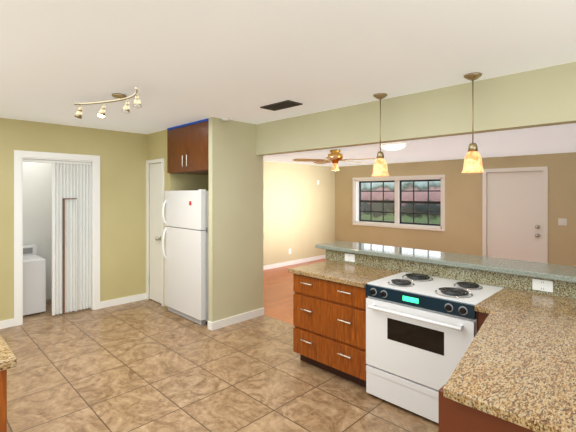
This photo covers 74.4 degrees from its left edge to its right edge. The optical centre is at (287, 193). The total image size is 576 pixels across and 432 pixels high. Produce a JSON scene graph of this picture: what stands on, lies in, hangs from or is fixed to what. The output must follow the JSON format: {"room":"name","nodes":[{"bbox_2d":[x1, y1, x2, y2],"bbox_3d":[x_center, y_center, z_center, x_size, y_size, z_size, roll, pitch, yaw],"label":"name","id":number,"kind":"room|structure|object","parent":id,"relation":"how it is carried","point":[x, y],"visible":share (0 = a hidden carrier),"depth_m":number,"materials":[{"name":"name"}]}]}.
{"room":"kitchen","nodes":[
{"label":"kitchen","id":0,"kind":"room"},
{"bbox_2d":[23,162,51,299],"bbox_3d":[-3.844,0.347,5.368,0.120,2.440,3.000,0,0,45],"label":"wall","id":1,"kind":"structure","parent":0,"point":[37,204],"depth_m":5.51,"materials":[{"name":"white paint"}]},
{"bbox_2d":[0,118,146,320],"bbox_3d":[-3.586,0.347,4.209,0.120,2.440,4.360,0,0,45],"label":"wall","id":2,"kind":"structure","parent":0,"point":[123,157],"depth_m":5.22,"materials":[{"name":"paint"}]},
{"bbox_2d":[0,318,13,328],"bbox_3d":[-4.111,1.522,3.585,0.014,0.090,2.495,0,0,45],"label":"baseboard","id":3,"kind":"structure","parent":2,"relation":"attached to","point":[10,322],"depth_m":4.42,"materials":[{"name":"white wood"}]},
{"bbox_2d":[14,150,99,325],"bbox_3d":[-2.934,0.529,4.852,0.138,2.075,0.960,0,0,45],"label":"door frame","id":4,"kind":"structure","parent":2,"relation":"attached to","point":[20,156],"depth_m":4.68,"materials":[{"name":"white wood"}]},
{"bbox_2d":[23,159,90,315],"bbox_3d":[-2.934,0.566,4.852,0.060,1.964,0.773,0,0,45],"label":"door","id":5,"kind":"structure","parent":2,"relation":"in","point":[71,236],"depth_m":4.96,"materials":[{"name":"white plastic"}]},
{"bbox_2d":[100,293,145,308],"bbox_3d":[-2.321,1.522,5.387,0.014,0.090,0.665,0,0,45],"label":"baseboard","id":6,"kind":"structure","parent":2,"relation":"attached to","point":[103,304],"depth_m":5.36,"materials":[{"name":"white wood"}]},
{"bbox_2d":[147,130,207,306],"bbox_3d":[-1.673,0.347,5.642,0.815,2.440,0.610,0,0,45],"label":"wall","id":7,"kind":"structure","parent":0,"point":[156,145],"depth_m":5.34,"materials":[{"name":"paint"}]},
{"bbox_2d":[149,163,160,302],"bbox_3d":[-1.910,0.563,5.435,0.422,1.984,0.118,0,0,45],"label":"pantry door","id":8,"kind":"structure","parent":7,"relation":"in","point":[155,232],"depth_m":5.46,"materials":[{"name":"white painted wood"},{"name":"brushed nickel"}]},
{"bbox_2d":[146,158,163,305],"bbox_3d":[-1.909,0.542,5.436,0.530,2.050,0.016,0,0,45],"label":"door frame","id":9,"kind":"structure","parent":7,"relation":"attached to","point":[161,160],"depth_m":5.54,"materials":[{"name":"white wood"}]},
{"bbox_2d":[0,258,438,431],"bbox_3d":[0.145,1.597,4.070,7.770,0.060,9.420,0,0,45],"label":"floor","id":10,"kind":"structure","parent":0,"point":[148,365],"depth_m":3.19,"materials":[{"name":"tile"}]},
{"bbox_2d":[0,369,6,431],"bbox_3d":[-1.941,1.151,1.892,1.480,0.833,0.650,0,0,45],"label":"base cabinet","id":11,"kind":"object","parent":10,"relation":"on","point":[3,400],"depth_m":1.59,"materials":[{"name":"brown wood"}]},
{"bbox_2d":[0,335,16,370],"bbox_3d":[-1.941,0.715,1.892,1.540,0.036,0.710,0,0,45],"label":"countertop","id":12,"kind":"structure","parent":11,"relation":"on","point":[8,359],"depth_m":1.61,"materials":[{"name":"stone"}]},
{"bbox_2d":[23,245,45,315],"bbox_3d":[-3.638,1.152,4.958,0.650,0.830,0.670,0,0,45],"label":"washer","id":13,"kind":"object","parent":10,"relation":"on","point":[34,282],"visible":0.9,"depth_m":4.89,"materials":[{"name":"white metal"}]},
{"bbox_2d":[162,189,208,325],"bbox_3d":[-1.118,0.758,4.965,0.887,1.607,0.729,0,0,45],"label":"refrigerator","id":14,"kind":"object","parent":10,"relation":"on","point":[186,236],"visible":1,"depth_m":4.65,"materials":[{"name":"white metal"}]},
{"bbox_2d":[293,274,367,386],"bbox_3d":[0.520,1.151,3.424,0.794,0.833,0.624,0,0,45],"label":"base cabinet","id":15,"kind":"object","parent":10,"relation":"on","point":[329,324],"visible":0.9,"depth_m":3.20,"materials":[{"name":"brown wood"}]},
{"bbox_2d":[288,260,400,287],"bbox_3d":[0.513,0.715,3.436,0.826,0.036,0.619,0,0,45],"label":"countertop","id":16,"kind":"structure","parent":15,"relation":"on","point":[361,276],"depth_m":3.33,"materials":[{"name":"stone"}]},
{"bbox_2d":[366,272,502,422],"bbox_3d":[1.073,1.123,2.842,0.804,0.888,0.671,0,0,45],"label":"range","id":17,"kind":"object","parent":10,"relation":"on","point":[421,331],"visible":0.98,"depth_m":2.67,"materials":[{"name":"white metal"},{"name":"black glass"},{"name":"chrome"}]},
{"bbox_2d":[439,312,534,431],"bbox_3d":[1.645,1.151,1.543,1.836,0.833,1.708,0,0,45],"label":"base cabinet","id":18,"kind":"object","parent":10,"relation":"on","point":[454,416],"visible":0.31,"depth_m":1.35,"materials":[{"name":"brown wood"}]},
{"bbox_2d":[443,288,575,431],"bbox_3d":[1.630,0.715,1.531,1.836,0.036,1.749,0,0,45],"label":"countertop","id":19,"kind":"structure","parent":18,"relation":"on","point":[516,364],"depth_m":1.54,"materials":[{"name":"stone"}]},
{"bbox_2d":[209,117,255,321],"bbox_3d":[-0.661,0.347,4.603,0.075,2.440,0.660,0,0,45],"label":"wall","id":20,"kind":"structure","parent":0,"point":[232,217],"depth_m":4.54,"materials":[{"name":"paint"}]},
{"bbox_2d":[210,308,263,330],"bbox_3d":[-0.594,1.522,4.611,0.019,0.090,0.794,0,0,45],"label":"baseboard","id":21,"kind":"structure","parent":20,"relation":"attached to","point":[218,324],"depth_m":4.57,"materials":[{"name":"white wood"}]},
{"bbox_2d":[0,0,575,133],"bbox_3d":[-1.423,-0.923,2.491,7.770,0.100,4.970,0,0,45],"label":"ceiling","id":22,"kind":"structure","parent":0,"point":[178,62],"depth_m":2.35,"materials":[{"name":"paint"}]},
{"bbox_2d":[74,87,141,118],"bbox_3d":[-1.544,-0.779,3.284,0.949,0.188,0.306,0,0,45],"label":"spotlights","id":23,"kind":"object","parent":22,"relation":"attached to","point":[126,107],"visible":1,"depth_m":3.34,"materials":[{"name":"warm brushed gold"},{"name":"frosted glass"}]},
{"bbox_2d":[221,117,229,120],"bbox_3d":[-0.723,-0.857,4.410,0.100,0.032,0.100,0,0,45],"label":"smoke detector","id":24,"kind":"object","parent":22,"relation":"attached to","point":[225,119],"visible":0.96,"depth_m":4.37,"materials":[{"name":"white plastic"}]},
{"bbox_2d":[260,100,302,110],"bbox_3d":[-0.070,-0.865,3.762,0.400,0.016,0.200,0,0,45],"label":"ceiling vent","id":25,"kind":"object","parent":22,"relation":"in","point":[281,105],"visible":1,"depth_m":3.72,"materials":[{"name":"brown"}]},
{"bbox_2d":[372,93,388,175],"bbox_3d":[0.819,-0.513,3.365,0.154,0.720,0.154,0,0,45],"label":"pendant light","id":26,"kind":"object","parent":22,"relation":"hanging from","point":[380,168],"visible":1,"depth_m":3.33,"materials":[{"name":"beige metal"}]},
{"bbox_2d":[462,72,483,172],"bbox_3d":[1.366,-0.513,2.801,0.154,0.720,0.154,0,0,45],"label":"pendant light","id":27,"kind":"object","parent":22,"relation":"hanging from","point":[472,161],"visible":1,"depth_m":2.77,"materials":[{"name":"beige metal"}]},
{"bbox_2d":[263,161,334,265],"bbox_3d":[-0.300,0.357,8.014,0.120,2.420,4.450,0,0,45],"label":"wall","id":28,"kind":"structure","parent":0,"point":[298,211],"depth_m":8.42,"materials":[{"name":"paint"}]},
{"bbox_2d":[263,254,325,269],"bbox_3d":[-0.323,1.522,7.896,0.014,0.090,4.250,0,0,45],"label":"baseboard","id":29,"kind":"structure","parent":28,"relation":"attached to","point":[281,264],"depth_m":8.33,"materials":[{"name":"white wood"}]},
{"bbox_2d":[208,155,575,309],"bbox_3d":[0.495,0.347,3.990,6.920,2.440,0.140,0,0,45],"label":"wall","id":30,"kind":"structure","parent":0,"point":[565,289],"depth_m":3.28,"materials":[{"name":"paint"}]},
{"bbox_2d":[167,118,208,174],"bbox_3d":[-1.055,-0.570,4.972,0.996,0.604,0.687,0,0,45],"label":"upper cabinet","id":31,"kind":"object","parent":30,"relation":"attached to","point":[187,148],"visible":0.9,"depth_m":4.72,"materials":[{"name":"brown wood"}]},
{"bbox_2d":[345,253,354,261],"bbox_3d":[0.613,0.641,3.768,0.120,0.075,0.008,0,0,45],"label":"outlet","id":32,"kind":"object","parent":30,"relation":"attached to","point":[350,257],"visible":1,"depth_m":3.76,"materials":[{"name":"white plastic"}]},
{"bbox_2d":[256,62,575,155],"bbox_3d":[1.341,-0.678,3.164,4.795,0.390,0.120,0,0,45],"label":"header","id":33,"kind":"object","parent":30,"relation":"attached to","point":[542,97],"visible":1,"depth_m":3.16,"materials":[{"name":"paint"}]},
{"bbox_2d":[315,241,575,282],"bbox_3d":[1.734,0.562,2.904,3.628,0.037,0.455,0,0,45],"label":"countertop","id":34,"kind":"structure","parent":30,"relation":"on","point":[566,273],"depth_m":3.08,"materials":[{"name":"beige stone"}]},
{"bbox_2d":[532,279,552,291],"bbox_3d":[1.762,0.639,2.626,0.120,0.075,0.008,0,0,45],"label":"outlet","id":35,"kind":"object","parent":30,"relation":"attached to","point":[542,285],"visible":1,"depth_m":2.62,"materials":[{"name":"white plastic"}]},
{"bbox_2d":[263,123,575,166],"bbox_3d":[2.155,-0.793,5.576,7.040,0.280,4.450,0,0,45],"label":"ceiling","id":36,"kind":"structure","parent":0,"point":[543,140],"depth_m":5.54,"materials":[{"name":"white paint"}]},
{"bbox_2d":[293,149,375,170],"bbox_3d":[0.756,-0.499,5.765,1.234,0.313,1.211,0,0,45],"label":"ceiling fan","id":37,"kind":"object","parent":36,"relation":"hanging from","point":[335,157],"visible":1,"depth_m":5.69,"materials":[{"name":"gold metal"}]},
{"bbox_2d":[381,143,406,149],"bbox_3d":[1.407,-0.615,5.085,0.350,0.075,0.350,0,0,45],"label":"ceiling light","id":38,"kind":"object","parent":36,"relation":"attached to","point":[392,146],"visible":0.96,"depth_m":4.97,"materials":[{"name":"white"}]},
{"bbox_2d":[335,152,575,265],"bbox_3d":[3.695,0.357,7.042,6.920,2.420,0.200,0,0,45],"label":"wall","id":39,"kind":"structure","parent":0,"point":[461,233],"depth_m":7.27,"materials":[{"name":"paint"}]},
{"bbox_2d":[355,177,441,228],"bbox_3d":[2.393,0.192,8.335,2.090,1.020,0.200,0,0,45],"label":"window","id":40,"kind":"structure","parent":39,"relation":"in","point":[397,202],"depth_m":8.32,"materials":[{"name":"white"}]},
{"bbox_2d":[352,166,547,262],"bbox_3d":[2.917,0.562,7.652,3.895,2.010,0.030,0,0,45],"label":"trim","id":41,"kind":"structure","parent":39,"relation":"attached to","point":[545,213],"depth_m":6.96,"materials":[{"name":"white wood"}]},
{"bbox_2d":[487,171,542,262],"bbox_3d":[3.954,0.591,6.648,0.870,1.929,0.124,0,0,45],"label":"door","id":42,"kind":"structure","parent":39,"relation":"in","point":[514,215],"depth_m":6.64,"materials":[{"name":"white painted wood"},{"name":"brushed nickel"}]},
{"bbox_2d":[558,218,566,225],"bbox_3d":[4.446,0.467,6.145,0.115,0.115,0.014,0,0,45],"label":"light switch","id":43,"kind":"object","parent":39,"relation":"attached to","point":[562,222],"visible":1,"depth_m":6.14,"materials":[{"name":"white plastic"}]},
{"label":"outside","id":44,"kind":"structure","parent":0,"visible":0},
{"bbox_2d":[361,181,440,223],"bbox_3d":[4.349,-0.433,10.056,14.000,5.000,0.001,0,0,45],"label":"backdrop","id":45,"kind":"structure","parent":44,"point":[408,195],"depth_m":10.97,"materials":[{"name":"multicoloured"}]}
]}

